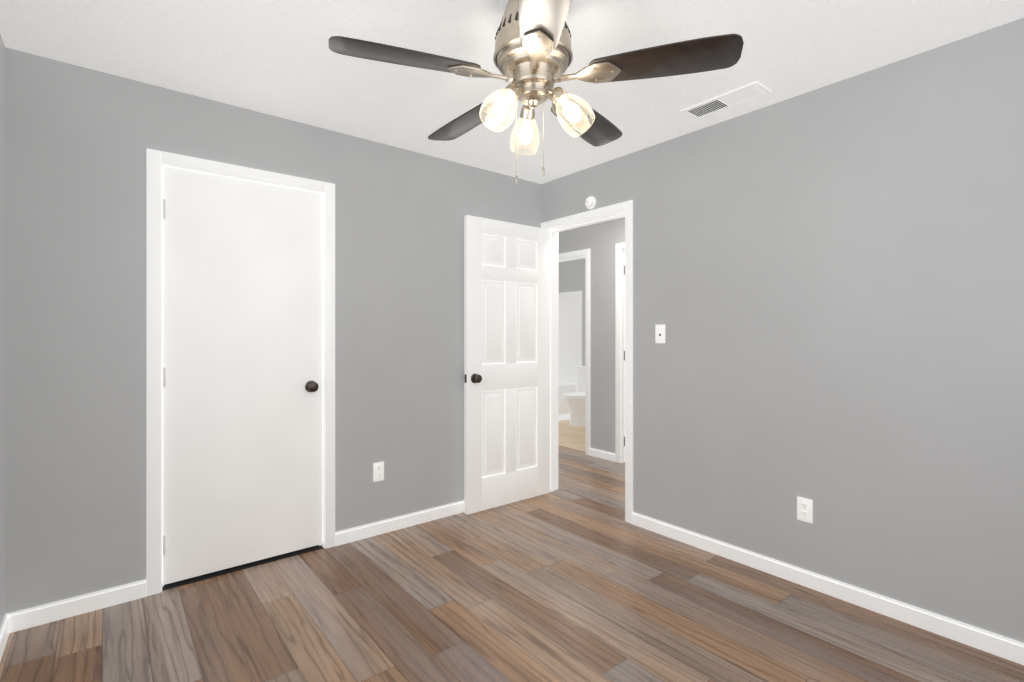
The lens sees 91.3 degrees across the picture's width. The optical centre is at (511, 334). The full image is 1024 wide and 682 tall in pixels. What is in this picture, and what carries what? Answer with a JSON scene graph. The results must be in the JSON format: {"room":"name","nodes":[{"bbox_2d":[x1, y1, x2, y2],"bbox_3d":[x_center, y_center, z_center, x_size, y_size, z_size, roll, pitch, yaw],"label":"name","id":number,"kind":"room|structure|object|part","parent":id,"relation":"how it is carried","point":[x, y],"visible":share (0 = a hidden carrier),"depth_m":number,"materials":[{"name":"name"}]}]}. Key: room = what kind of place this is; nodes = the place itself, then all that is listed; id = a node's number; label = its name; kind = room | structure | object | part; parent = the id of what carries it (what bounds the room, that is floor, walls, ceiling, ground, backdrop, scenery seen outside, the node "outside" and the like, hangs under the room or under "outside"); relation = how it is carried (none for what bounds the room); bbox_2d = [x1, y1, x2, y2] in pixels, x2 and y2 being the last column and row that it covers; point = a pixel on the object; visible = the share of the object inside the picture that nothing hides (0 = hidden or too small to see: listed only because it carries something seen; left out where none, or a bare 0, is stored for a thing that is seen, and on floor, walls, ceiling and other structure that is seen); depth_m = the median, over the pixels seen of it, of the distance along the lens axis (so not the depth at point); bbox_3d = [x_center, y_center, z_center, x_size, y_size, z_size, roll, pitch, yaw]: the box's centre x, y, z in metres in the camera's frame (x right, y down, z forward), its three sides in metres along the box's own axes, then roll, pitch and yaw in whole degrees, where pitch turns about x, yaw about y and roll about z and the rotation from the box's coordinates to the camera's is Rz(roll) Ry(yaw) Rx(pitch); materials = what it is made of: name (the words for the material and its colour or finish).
{"room":"empty bedroom","nodes":[
{"label":"empty bedroom","id":0,"kind":"room"},
{"bbox_2d":[0,34,4,627],"bbox_3d":[-1.031,0.023,0.666,0.120,2.400,3.470,0,0,-39],"label":"wall","id":1,"kind":"structure","parent":0,"point":[2,330],"depth_m":2.00,"materials":[{"name":"grey paint"}]},
{"bbox_2d":[0,612,15,660],"bbox_3d":[-1.017,1.184,0.755,0.014,0.078,3.350,0,0,-39],"label":"baseboard","id":2,"kind":"structure","parent":1,"relation":"attached to","point":[8,625],"depth_m":2.01,"materials":[{"name":"white wood"}]},
{"bbox_2d":[5,47,541,613],"bbox_3d":[-1.007,0.023,2.996,3.090,2.400,0.120,0,0,-39],"label":"wall","id":3,"kind":"structure","parent":0,"point":[79,141],"depth_m":2.32,"materials":[{"name":"grey paint"}]},
{"bbox_2d":[16,579,145,630],"bbox_3d":[-1.879,1.184,2.203,0.437,0.078,0.014,0,0,-39],"label":"baseboard","id":4,"kind":"structure","parent":3,"relation":"attached to","point":[62,609],"depth_m":2.19,"materials":[{"name":"white wood"}]},
{"bbox_2d":[146,148,334,595],"bbox_3d":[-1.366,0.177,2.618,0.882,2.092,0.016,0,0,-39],"label":"door frame","id":5,"kind":"structure","parent":3,"relation":"attached to","point":[155,159],"depth_m":2.37,"materials":[{"name":"white wood"}]},
{"bbox_2d":[162,166,321,584],"bbox_3d":[-1.370,0.198,2.622,0.754,2.003,0.091,0,0,-39],"label":"closet door","id":6,"kind":"structure","parent":3,"relation":"in","point":[241,372],"depth_m":2.60,"materials":[{"name":"white wood"}]},
{"bbox_2d":[373,462,383,481],"bbox_3d":[-0.816,0.841,3.068,0.070,0.115,0.008,0,0,-39],"label":"electrical outlet","id":7,"kind":"object","parent":3,"relation":"attached to","point":[378,471],"visible":1,"depth_m":3.06,"materials":[{"name":"white plastic"}]},
{"bbox_2d":[335,500,463,545],"bbox_3d":[-0.399,1.184,3.402,1.607,0.078,0.014,0,0,-39],"label":"baseboard","id":8,"kind":"structure","parent":3,"relation":"attached to","point":[396,523],"depth_m":3.14,"materials":[{"name":"white wood"}]},
{"bbox_2d":[0,420,1023,681],"bbox_3d":[0.284,1.271,3.675,5.950,0.104,6.490,0,0,-39],"label":"floor","id":9,"kind":"structure","parent":0,"point":[575,577],"depth_m":2.14,"materials":[{"name":"brown wood"}]},
{"bbox_2d":[559,291,581,420],"bbox_3d":[0.215,0.293,7.136,1.452,1.860,0.776,0,0,-39],"label":"bathtub","id":10,"kind":"object","parent":9,"relation":"on","point":[570,331],"visible":0.04,"depth_m":7.43,"materials":[{"name":"ceramic"}]},
{"bbox_2d":[562,366,584,426],"bbox_3d":[0.965,0.836,6.793,0.677,0.775,0.500,0,0,-39],"label":"toilet","id":11,"kind":"object","parent":9,"relation":"on","point":[575,402],"visible":0.5,"depth_m":6.63,"materials":[{"name":"ceramic"}]},
{"bbox_2d":[0,0,1023,183],"bbox_3d":[0.284,-1.227,3.675,5.950,0.100,6.490,0,0,-39],"label":"ceiling","id":12,"kind":"structure","parent":0,"point":[279,58],"depth_m":2.08,"materials":[{"name":"white paint"}]},
{"bbox_2d":[328,0,743,183],"bbox_3d":[0.047,-0.844,1.774,1.283,0.667,1.237,0,0,-39],"label":"fan","id":13,"kind":"object","parent":12,"relation":"hanging from","point":[533,56],"visible":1,"depth_m":1.64,"materials":[{"name":"brown wood"}]},
{"bbox_3d":[0.042,-0.740,1.710,0.351,0.143,0.388,0,0,-39],"label":"lamp shade","id":14,"kind":"part","parent":13,"relation":"part of","materials":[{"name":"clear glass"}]},
{"bbox_2d":[680,82,771,119],"bbox_3d":[1.074,-1.172,2.532,0.160,0.009,0.400,0,0,-39],"label":"ceiling vent","id":15,"kind":"object","parent":12,"relation":"in","point":[744,94],"visible":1,"depth_m":2.51,"materials":[{"name":"white metal"}]},
{"bbox_2d":[559,258,584,365],"bbox_3d":[1.391,0.023,6.939,0.120,2.400,2.570,0,0,-39],"label":"wall","id":16,"kind":"structure","parent":0,"point":[571,275],"depth_m":7.40,"materials":[{"name":"grey paint"}]},
{"bbox_2d":[559,217,624,452],"bbox_3d":[1.321,0.023,4.515,0.120,2.400,6.490,0,0,-39],"label":"wall","id":17,"kind":"structure","parent":0,"point":[600,240],"depth_m":4.96,"materials":[{"name":"grey paint"}]},
{"bbox_2d":[590,448,614,461],"bbox_3d":[0.893,1.184,4.937,0.014,0.078,0.331,0,0,-39],"label":"baseboard","id":18,"kind":"structure","parent":17,"relation":"attached to","point":[602,454],"depth_m":4.93,"materials":[{"name":"white wood"}]},
{"bbox_2d":[542,18,1023,642],"bbox_3d":[0.867,0.023,3.233,0.120,2.400,5.070,0,0,-39],"label":"wall","id":19,"kind":"structure","parent":0,"point":[828,286],"depth_m":2.29,"materials":[{"name":"grey paint"}]},
{"bbox_2d":[541,200,632,523],"bbox_3d":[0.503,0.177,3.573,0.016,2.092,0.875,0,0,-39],"label":"door frame","id":20,"kind":"structure","parent":19,"relation":"attached to","point":[627,206],"depth_m":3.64,"materials":[{"name":"white wood"}]},
{"bbox_2d":[464,215,549,514],"bbox_3d":[-0.016,0.204,3.613,0.760,2.014,0.147,0,0,-38],"label":"bedroom door","id":21,"kind":"structure","parent":20,"relation":"attached to","point":[506,362],"depth_m":3.57,"materials":[{"name":"white wood"}]},
{"bbox_2d":[585,196,595,208],"bbox_3d":[0.548,-0.924,3.508,0.030,0.088,0.088,0,0,-39],"label":"smoke detector","id":22,"kind":"object","parent":19,"relation":"attached to","point":[590,202],"visible":1,"depth_m":3.49,"materials":[{"name":"white plastic"}]},
{"bbox_2d":[655,325,664,342],"bbox_3d":[0.908,-0.003,3.075,0.015,0.115,0.070,0,0,-39],"label":"light switch","id":23,"kind":"object","parent":19,"relation":"attached to","point":[659,333],"visible":1,"depth_m":3.07,"materials":[{"name":"white plastic"}]},
{"bbox_2d":[797,496,812,523],"bbox_3d":[1.426,0.855,2.440,0.008,0.115,0.070,0,0,-39],"label":"electrical outlet","id":24,"kind":"object","parent":19,"relation":"attached to","point":[804,509],"visible":1,"depth_m":2.44,"materials":[{"name":"white plastic"}]},
{"bbox_2d":[632,512,1023,664],"bbox_3d":[1.548,1.184,2.285,0.014,0.078,2.441,0,0,-39],"label":"baseboard","id":25,"kind":"structure","parent":19,"relation":"attached to","point":[1007,648],"depth_m":2.27,"materials":[{"name":"white wood"}]}
]}

